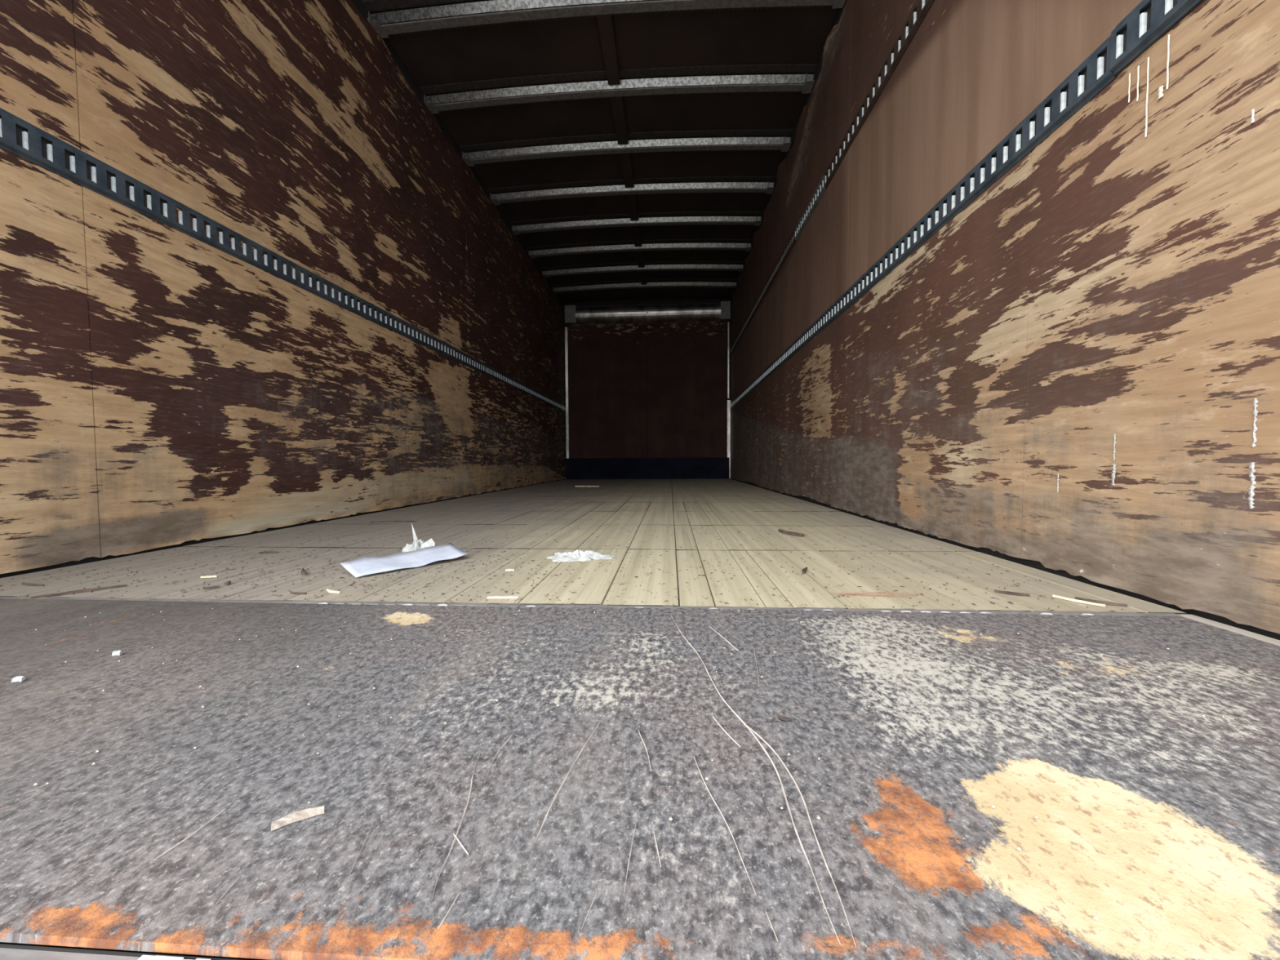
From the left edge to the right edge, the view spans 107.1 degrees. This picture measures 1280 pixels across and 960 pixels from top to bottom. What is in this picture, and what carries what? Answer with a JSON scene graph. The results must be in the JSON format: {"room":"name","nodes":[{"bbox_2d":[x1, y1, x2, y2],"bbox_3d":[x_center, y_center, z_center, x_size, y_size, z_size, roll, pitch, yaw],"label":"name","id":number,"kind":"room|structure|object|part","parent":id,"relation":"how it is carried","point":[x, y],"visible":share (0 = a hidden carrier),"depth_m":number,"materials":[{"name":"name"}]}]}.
{"room":"truck trailer interior","nodes":[
{"label":"truck trailer interior","id":0,"kind":"room"},
{"bbox_2d":[0,0,566,577],"bbox_3d":[-1.391,-1.259,3.788,0.082,2.830,7.077,0,2,4],"label":"wall","id":1,"kind":"structure","parent":0,"point":[161,388],"depth_m":1.75,"materials":[{"name":"brown wood"}]},
{"bbox_3d":[-1.558,-1.073,0.768,0.026,2.629,1.018,0,2,4],"label":"panel","id":2,"kind":"part","parent":1,"relation":"part of","materials":[{"name":"brown wood"}]},
{"bbox_3d":[-1.486,-1.117,1.896,0.026,2.629,1.237,0,2,4],"label":"panel","id":3,"kind":"part","parent":1,"relation":"part of","materials":[{"name":"brown wood"}]},
{"bbox_2d":[0,107,565,412],"bbox_3d":[-1.357,-0.949,3.788,0.013,0.094,6.857,0,2,4],"label":"track","id":4,"kind":"object","parent":1,"relation":"attached to","point":[18,136],"visible":1,"depth_m":1.54,"materials":[{"name":"grey metal"}]},
{"bbox_3d":[-1.406,-1.167,3.133,0.026,2.629,1.237,0,2,4],"label":"panel","id":5,"kind":"part","parent":1,"relation":"part of","materials":[{"name":"brown wood"}]},
{"bbox_2d":[351,0,564,306],"bbox_3d":[-1.379,-2.511,3.687,0.021,0.080,6.977,0,2,4],"label":"trim","id":6,"kind":"structure","parent":1,"relation":"attached to","point":[358,4],"depth_m":3.34,"materials":[{"name":"black metal"}]},
{"bbox_3d":[-1.327,-1.216,4.359,0.027,2.629,1.217,0,2,4],"label":"panel","id":7,"kind":"part","parent":1,"relation":"part of","materials":[{"name":"brown wood"}]},
{"bbox_3d":[-1.249,-1.263,5.576,0.026,2.627,1.217,0,2,4],"label":"panel","id":8,"kind":"part","parent":1,"relation":"part of","materials":[{"name":"brown wood"}]},
{"bbox_3d":[-1.176,-1.310,6.716,0.026,2.629,1.064,0,2,4],"label":"panel","id":9,"kind":"part","parent":1,"relation":"part of","materials":[{"name":"brown wood"}]},
{"bbox_2d":[564,326,569,458],"bbox_3d":[-1.107,-1.320,7.191,0.032,1.980,0.090,0,2,4],"label":"trim","id":10,"kind":"structure","parent":1,"relation":"attached to","point":[566,328],"depth_m":7.17,"materials":[{"name":"metal"}]},
{"bbox_2d":[370,0,837,303],"bbox_3d":[-0.124,-2.576,3.629,2.540,0.082,7.027,0,2,4],"label":"ceiling","id":11,"kind":"structure","parent":0,"point":[611,44],"depth_m":3.30,"materials":[{"name":"black metal"}]},
{"bbox_2d":[362,0,845,38],"bbox_3d":[-0.199,-2.488,2.458,2.492,0.096,0.159,0,2,4],"label":"bow","id":12,"kind":"object","parent":11,"relation":"attached to","point":[375,20],"visible":1,"depth_m":2.49,"materials":[{"name":"metal"}]},
{"bbox_3d":[-1.415,-2.465,2.557,0.052,0.054,0.098,0,2,4],"label":"plate","id":13,"kind":"part","parent":12,"relation":"part of","materials":[{"name":"metal"}]},
{"bbox_3d":[1.020,-2.472,2.401,0.052,0.054,0.098,0,2,4],"label":"plate","id":14,"kind":"part","parent":12,"relation":"part of","materials":[{"name":"metal"}]},
{"bbox_2d":[419,63,817,113],"bbox_3d":[-0.162,-2.511,3.025,2.492,0.096,0.159,0,2,4],"label":"bow","id":15,"kind":"object","parent":11,"relation":"attached to","point":[804,83],"visible":0.98,"depth_m":3.01,"materials":[{"name":"metal"}]},
{"bbox_3d":[-1.378,-2.487,3.125,0.052,0.054,0.098,0,2,4],"label":"plate","id":16,"kind":"part","parent":15,"relation":"part of","materials":[{"name":"metal"}]},
{"bbox_3d":[1.057,-2.494,2.968,0.052,0.054,0.098,0,2,4],"label":"plate","id":17,"kind":"part","parent":15,"relation":"part of","materials":[{"name":"metal"}]},
{"bbox_2d":[459,128,792,166],"bbox_3d":[-0.126,-2.534,3.592,2.492,0.096,0.159,0,2,4],"label":"bow","id":18,"kind":"object","parent":11,"relation":"attached to","point":[783,144],"visible":1,"depth_m":3.58,"materials":[{"name":"metal"}]},
{"bbox_3d":[-1.342,-2.510,3.692,0.052,0.054,0.098,0,2,4],"label":"plate","id":19,"kind":"part","parent":18,"relation":"part of","materials":[{"name":"metal"}]},
{"bbox_3d":[1.093,-2.517,3.535,0.052,0.054,0.098,0,2,4],"label":"plate","id":20,"kind":"part","parent":18,"relation":"part of","materials":[{"name":"metal"}]},
{"bbox_2d":[488,176,775,204],"bbox_3d":[-0.089,-2.556,4.160,2.492,0.096,0.159,0,2,4],"label":"bow","id":21,"kind":"object","parent":11,"relation":"attached to","point":[768,187],"visible":0.99,"depth_m":4.14,"materials":[{"name":"metal"}]},
{"bbox_3d":[-1.306,-2.532,4.259,0.052,0.054,0.098,0,2,4],"label":"plate","id":22,"kind":"part","parent":21,"relation":"part of","materials":[{"name":"metal"}]},
{"bbox_3d":[1.129,-2.540,4.103,0.052,0.054,0.098,0,2,4],"label":"plate","id":23,"kind":"part","parent":21,"relation":"part of","materials":[{"name":"metal"}]},
{"bbox_2d":[510,211,762,235],"bbox_3d":[-0.053,-2.579,4.722,2.492,0.096,0.149,0,2,4],"label":"bow","id":24,"kind":"object","parent":11,"relation":"attached to","point":[756,220],"visible":0.99,"depth_m":4.71,"materials":[{"name":"metal"}]},
{"bbox_3d":[-1.269,-2.555,4.827,0.052,0.054,0.098,0,2,4],"label":"plate","id":25,"kind":"part","parent":24,"relation":"part of","materials":[{"name":"metal"}]},
{"bbox_3d":[1.166,-2.562,4.670,0.052,0.054,0.098,0,2,4],"label":"plate","id":26,"kind":"part","parent":24,"relation":"part of","materials":[{"name":"metal"}]},
{"bbox_2d":[527,239,751,258],"bbox_3d":[-0.017,-2.601,5.289,2.492,0.096,0.149,0,2,4],"label":"bow","id":27,"kind":"object","parent":11,"relation":"attached to","point":[655,246],"visible":0.99,"depth_m":5.28,"materials":[{"name":"metal"}]},
{"bbox_3d":[-1.233,-2.578,5.394,0.052,0.054,0.098,0,2,4],"label":"plate","id":28,"kind":"part","parent":27,"relation":"part of","materials":[{"name":"metal"}]},
{"bbox_3d":[1.202,-2.585,5.237,0.052,0.054,0.098,0,2,4],"label":"plate","id":29,"kind":"part","parent":27,"relation":"part of","materials":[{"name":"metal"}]},
{"bbox_2d":[541,261,743,277],"bbox_3d":[0.019,-2.624,5.856,2.492,0.096,0.149,0,2,4],"label":"bow","id":30,"kind":"object","parent":11,"relation":"attached to","point":[739,268],"visible":0.98,"depth_m":5.84,"materials":[{"name":"metal"}]},
{"bbox_3d":[1.239,-2.607,5.804,0.052,0.054,0.098,0,2,4],"label":"plate","id":31,"kind":"part","parent":30,"relation":"part of","materials":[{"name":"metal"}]},
{"bbox_2d":[552,279,737,293],"bbox_3d":[0.056,-2.647,6.424,2.492,0.096,0.149,0,2,4],"label":"bow","id":32,"kind":"object","parent":11,"relation":"attached to","point":[670,282],"visible":0.99,"depth_m":6.41,"materials":[{"name":"metal"}]},
{"bbox_2d":[0,478,1279,959],"bbox_3d":[-0.107,0.190,3.764,2.620,0.141,7.077,0,2,4],"label":"floor","id":33,"kind":"structure","parent":0,"point":[628,506],"depth_m":1.25,"materials":[{"name":"beige wood"}]},
{"bbox_2d":[22,582,44,586],"bbox_3d":[-1.355,0.232,1.052,0.075,0.004,0.008,0,2,15],"label":"wood splinter","id":34,"kind":"object","parent":33,"relation":"on","point":[23,583],"visible":1,"depth_m":1.05,"materials":[{"name":"brown wood"}]},
{"bbox_2d":[31,584,127,599],"bbox_3d":[-1.176,0.233,0.995,0.013,0.004,0.130,2,3,43],"label":"wood splinter","id":35,"kind":"object","parent":33,"relation":"on","point":[121,585],"visible":1,"depth_m":0.99,"materials":[{"name":"wood"}]},
{"bbox_2d":[0,943,239,959],"bbox_3d":[-0.336,0.314,0.192,2.500,0.098,0.154,0,2,4],"label":"door sill","id":36,"kind":"structure","parent":33,"relation":"attached to","point":[7,952],"depth_m":0.26,"materials":[{"name":"grey metal"}]},
{"bbox_2d":[200,575,217,577],"bbox_3d":[-1.016,0.228,1.115,0.032,0.004,0.010,-1,2,-16],"label":"wood splinter","id":37,"kind":"object","parent":33,"relation":"on","point":[205,576],"visible":1,"depth_m":1.11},
{"bbox_2d":[203,585,220,589],"bbox_3d":[-0.922,0.231,1.018,0.028,0.004,0.006,-2,3,-33],"label":"wood splinter","id":38,"kind":"object","parent":33,"relation":"on","point":[218,586],"visible":1,"depth_m":1.02,"materials":[{"name":"wood"}]},
{"bbox_2d":[258,551,278,553],"bbox_3d":[-1.111,0.216,1.416,0.050,0.004,0.009,-1,2,-12],"label":"wood splinter","id":39,"kind":"object","parent":33,"relation":"on","point":[269,551],"visible":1,"depth_m":1.41,"materials":[{"name":"wood"}]},
{"bbox_2d":[289,591,306,594],"bbox_3d":[-0.704,0.232,0.971,0.040,0.004,0.005,0,2,13],"label":"wood splinter","id":40,"kind":"object","parent":33,"relation":"on","point":[291,592],"visible":1,"depth_m":0.97,"materials":[{"name":"wood"}]},
{"bbox_2d":[301,568,307,574],"bbox_3d":[-0.829,0.225,1.163,0.011,0.004,0.075,-2,3,-41],"label":"wood splinter","id":41,"kind":"object","parent":33,"relation":"on","point":[303,571],"visible":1,"depth_m":1.15,"materials":[{"name":"wood"}]},
{"bbox_2d":[326,588,340,593],"bbox_3d":[-0.639,0.231,0.980,0.045,0.004,0.009,1,3,29],"label":"wood splinter","id":42,"kind":"object","parent":33,"relation":"on","point":[327,589],"visible":1,"depth_m":0.97,"materials":[{"name":"beige wood"}]},
{"bbox_2d":[369,520,416,522],"bbox_3d":[-1.115,0.188,2.142,0.200,0.004,0.020,0,2,-4],"label":"wood splinter","id":43,"kind":"object","parent":33,"relation":"on","point":[380,521],"visible":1,"depth_m":2.14,"materials":[{"name":"wood"}]},
{"bbox_2d":[340,542,467,577],"bbox_3d":[-0.604,0.204,1.233,0.095,0.033,0.287,2,3,39],"label":"paper strip","id":44,"kind":"object","parent":33,"relation":"on","point":[365,566],"visible":1,"depth_m":1.22,"materials":[{"name":"white paper"}]},
{"bbox_2d":[401,523,426,552],"bbox_3d":[-0.675,0.173,1.426,0.079,0.084,0.079,-1,3,-27],"label":"paper","id":45,"kind":"object","parent":33,"relation":"on","point":[415,545],"visible":0.71,"depth_m":1.42,"materials":[{"name":"white paper"}]},
{"bbox_2d":[419,537,435,548],"bbox_3d":[-0.642,0.196,1.424,0.050,0.039,0.017,0,2,-3],"label":"flap","id":46,"kind":"object","parent":33,"relation":"on","point":[430,542],"visible":0.65,"depth_m":1.42,"materials":[{"name":"white paper"}]},
{"bbox_2d":[487,595,518,598],"bbox_3d":[-0.270,0.231,0.930,0.060,0.004,0.003,0,2,-2],"label":"wood splinter","id":47,"kind":"object","parent":33,"relation":"on","point":[495,597],"visible":1,"depth_m":0.93,"materials":[{"name":"beige wood"}]},
{"bbox_2d":[505,568,514,571],"bbox_3d":[-0.320,0.222,1.166,0.022,0.004,0.013,0,2,4],"label":"wood splinter","id":48,"kind":"object","parent":33,"relation":"on","point":[506,570],"visible":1,"depth_m":1.16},
{"bbox_2d":[0,510,1122,611],"bbox_3d":[-0.251,0.200,1.744,2.372,0.002,1.695,0,2,4],"label":"crumbs","id":49,"kind":"object","parent":33,"relation":"on","point":[506,591],"visible":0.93,"depth_m":1.12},
{"bbox_2d":[546,550,614,561],"bbox_3d":[-0.165,0.206,1.321,0.188,0.021,0.118,0,2,4],"label":"crumpled tissue","id":50,"kind":"object","parent":33,"relation":"on","point":[576,555],"visible":1,"depth_m":1.30,"materials":[{"name":"white paper"}]},
{"bbox_2d":[574,485,599,486],"bbox_3d":[-0.562,0.066,5.045,0.260,0.012,0.038,0,2,4],"label":"stick","id":51,"kind":"object","parent":33,"relation":"on","point":[575,486],"visible":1,"depth_m":5.03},
{"bbox_2d":[0,596,1279,959],"bbox_3d":[-0.326,0.256,0.583,2.464,0.023,0.631,0,2,4],"label":"plate","id":52,"kind":"object","parent":33,"relation":"on","point":[535,828],"visible":1,"depth_m":0.39,"materials":[{"name":"metal"}]},
{"bbox_2d":[11,675,26,682],"bbox_3d":[-0.764,0.244,0.582,0.009,0.005,0.010,-1,2,-19],"label":"pebble","id":53,"kind":"object","parent":52,"relation":"on","point":[18,678],"visible":1,"depth_m":0.58,"materials":[{"name":"white stone"}]},
{"bbox_2d":[111,650,122,655],"bbox_3d":[-0.729,0.241,0.660,0.009,0.006,0.011,-1,2,-19],"label":"pebble","id":54,"kind":"object","parent":52,"relation":"on","point":[115,652],"visible":1,"depth_m":0.66,"materials":[{"name":"white stone"}]},
{"bbox_2d":[271,805,324,831],"bbox_3d":[-0.256,0.251,0.354,0.032,0.004,0.010,-2,3,-32],"label":"chip","id":55,"kind":"object","parent":52,"relation":"on","point":[300,815],"visible":1,"depth_m":0.35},
{"bbox_2d":[33,604,1279,920],"bbox_3d":[-0.344,0.243,0.582,2.234,0.002,0.575,0,2,4],"label":"white flecks","id":56,"kind":"object","parent":52,"relation":"on","point":[1095,917],"visible":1,"depth_m":0.48,"materials":[{"name":"white"}]},
{"bbox_2d":[777,715,792,720],"bbox_3d":[0.149,0.244,0.485,0.015,0.003,0.005,0,2,18],"label":"bark fleck","id":57,"kind":"object","parent":52,"relation":"on","point":[785,718],"visible":1,"depth_m":0.48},
{"bbox_2d":[777,528,804,536],"bbox_3d":[0.544,0.192,1.724,0.026,0.011,0.130,-1,2,-23],"label":"wood splinter","id":58,"kind":"object","parent":33,"relation":"on","point":[784,531],"visible":1,"depth_m":1.70,"materials":[{"name":"brown wood"}]},
{"bbox_2d":[801,566,807,573],"bbox_3d":[0.397,0.218,1.143,0.010,0.006,0.060,1,3,26],"label":"wood splinter","id":59,"kind":"object","parent":33,"relation":"on","point":[804,570],"visible":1,"depth_m":1.14,"materials":[{"name":"brown wood"}]},
{"bbox_2d":[994,589,1029,595],"bbox_3d":[0.741,0.225,0.941,0.055,0.004,0.012,1,3,35],"label":"wood splinter","id":60,"kind":"object","parent":33,"relation":"on","point":[995,590],"visible":1,"depth_m":0.94,"materials":[{"name":"brown wood"}]},
{"bbox_2d":[1052,595,1105,606],"bbox_3d":[0.822,0.227,0.887,0.009,0.004,0.075,-2,3,-32],"label":"wood splinter","id":61,"kind":"object","parent":33,"relation":"on","point":[1054,596],"visible":1,"depth_m":0.88,"materials":[{"name":"beige wood"}]},
{"bbox_2d":[1075,596,1127,606],"bbox_3d":[0.857,0.227,0.879,0.070,0.004,0.010,2,3,45],"label":"wood splinter","id":62,"kind":"object","parent":33,"relation":"on","point":[1076,597],"visible":1,"depth_m":0.88,"materials":[{"name":"beige wood"}]},
{"bbox_2d":[564,297,731,480],"bbox_3d":[0.108,-1.401,7.171,2.536,2.830,0.108,0,2,4],"label":"wall","id":63,"kind":"structure","parent":0,"point":[647,401],"depth_m":7.14,"materials":[{"name":"brown wood"}]},
{"bbox_3d":[-0.492,-1.374,7.186,1.191,2.080,0.032,0,2,4],"label":"panel","id":64,"kind":"part","parent":63,"relation":"part of","materials":[{"name":"brown wood"}]},
{"bbox_2d":[564,301,730,324],"bbox_3d":[0.099,-2.481,7.011,2.450,0.260,0.154,0,2,4],"label":"header beam","id":65,"kind":"structure","parent":63,"relation":"attached to","point":[574,315],"depth_m":6.97,"materials":[{"name":"metal"}]},
{"bbox_3d":[0.112,-0.174,7.188,2.492,0.313,0.046,0,2,4],"label":"kick plate","id":66,"kind":"part","parent":63,"relation":"part of","materials":[{"name":"black metal"}]},
{"bbox_3d":[0.110,-2.544,7.101,2.320,0.180,0.032,0,2,4],"label":"panel","id":67,"kind":"part","parent":63,"relation":"part of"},
{"bbox_3d":[0.707,-1.377,7.109,1.196,2.080,0.032,0,2,4],"label":"panel","id":68,"kind":"part","parent":63,"relation":"part of","materials":[{"name":"brown wood"}]},
{"bbox_2d":[730,0,1279,639],"bbox_3d":[1.153,-1.267,3.625,0.100,2.830,7.077,0,2,4],"label":"wall","id":69,"kind":"structure","parent":0,"point":[1076,375],"depth_m":1.14,"materials":[{"name":"brown wood"}]},
{"bbox_2d":[727,322,730,478],"bbox_3d":[1.323,-1.183,7.053,0.044,2.310,0.065,0,2,4],"label":"trim","id":70,"kind":"structure","parent":69,"relation":"attached to","point":[728,401],"depth_m":7.04,"materials":[{"name":"metal"}]},
{"bbox_3d":[1.315,-1.317,6.571,0.044,2.623,1.034,0,2,4],"label":"panel","id":71,"kind":"part","parent":69,"relation":"part of","materials":[{"name":"brown wood"}]},
{"bbox_3d":[1.242,-1.273,5.445,0.044,2.622,1.217,0,2,4],"label":"panel","id":72,"kind":"part","parent":69,"relation":"part of","materials":[{"name":"brown wood"}]},
{"bbox_2d":[729,229,796,355],"bbox_3d":[1.227,-1.825,5.194,0.013,0.094,3.654,0,2,4],"label":"track","id":73,"kind":"object","parent":69,"relation":"attached to","point":[792,241],"visible":1,"depth_m":4.30,"materials":[{"name":"metal"}]},
{"bbox_3d":[1.164,-1.223,4.224,0.044,2.626,1.227,0,2,4],"label":"panel","id":74,"kind":"part","parent":69,"relation":"part of","materials":[{"name":"brown wood"}]},
{"bbox_2d":[730,0,847,302],"bbox_3d":[1.129,-2.519,3.526,0.021,0.080,6.977,0,2,4],"label":"trim","id":75,"kind":"structure","parent":69,"relation":"attached to","point":[838,13],"depth_m":3.26,"materials":[{"name":"black metal"}]},
{"bbox_2d":[795,174,826,240],"bbox_3d":[1.089,-1.739,3.046,0.013,0.094,0.647,0,2,4],"label":"track","id":76,"kind":"object","parent":69,"relation":"attached to","point":[818,194],"visible":0.98,"depth_m":3.00,"materials":[{"name":"metal"}]},
{"bbox_3d":[1.086,-1.171,3.002,0.044,2.615,1.217,0,2,4],"label":"panel","id":77,"kind":"part","parent":69,"relation":"part of","materials":[{"name":"brown wood"}]},
{"bbox_2d":[824,0,934,188],"bbox_3d":[1.016,-1.693,1.898,0.013,0.094,1.650,0,2,4],"label":"track","id":78,"kind":"object","parent":69,"relation":"attached to","point":[922,7],"visible":1,"depth_m":1.99,"materials":[{"name":"metal"}]},
{"bbox_2d":[729,32,1118,408],"bbox_3d":[1.153,-0.981,4.000,0.013,0.094,6.112,0,2,4],"label":"track","id":79,"kind":"object","parent":69,"relation":"attached to","point":[1094,74],"visible":1,"depth_m":1.34,"materials":[{"name":"grey metal"}]},
{"bbox_3d":[1.008,-1.122,1.781,0.043,2.616,1.227,0,2,4],"label":"panel","id":80,"kind":"part","parent":69,"relation":"part of","materials":[{"name":"brown wood"}]},
{"bbox_3d":[0.933,-1.080,0.633,0.044,2.627,1.068,0,2,4],"label":"panel","id":81,"kind":"part","parent":69,"relation":"part of","materials":[{"name":"brown wood"}]},
{"bbox_2d":[1109,0,1202,75],"bbox_3d":[0.929,-0.848,0.580,0.013,0.094,0.743,0,2,4],"label":"track","id":82,"kind":"object","parent":69,"relation":"attached to","point":[1149,20],"visible":1,"depth_m":0.89,"materials":[{"name":"grey metal"}]},
{"bbox_2d":[1250,108,1254,123],"bbox_3d":[0.944,-0.561,0.729,0.002,0.020,0.005,0,2,4],"label":"scratch","id":83,"kind":"object","parent":69,"relation":"attached to","point":[1252,110],"depth_m":0.73}
]}

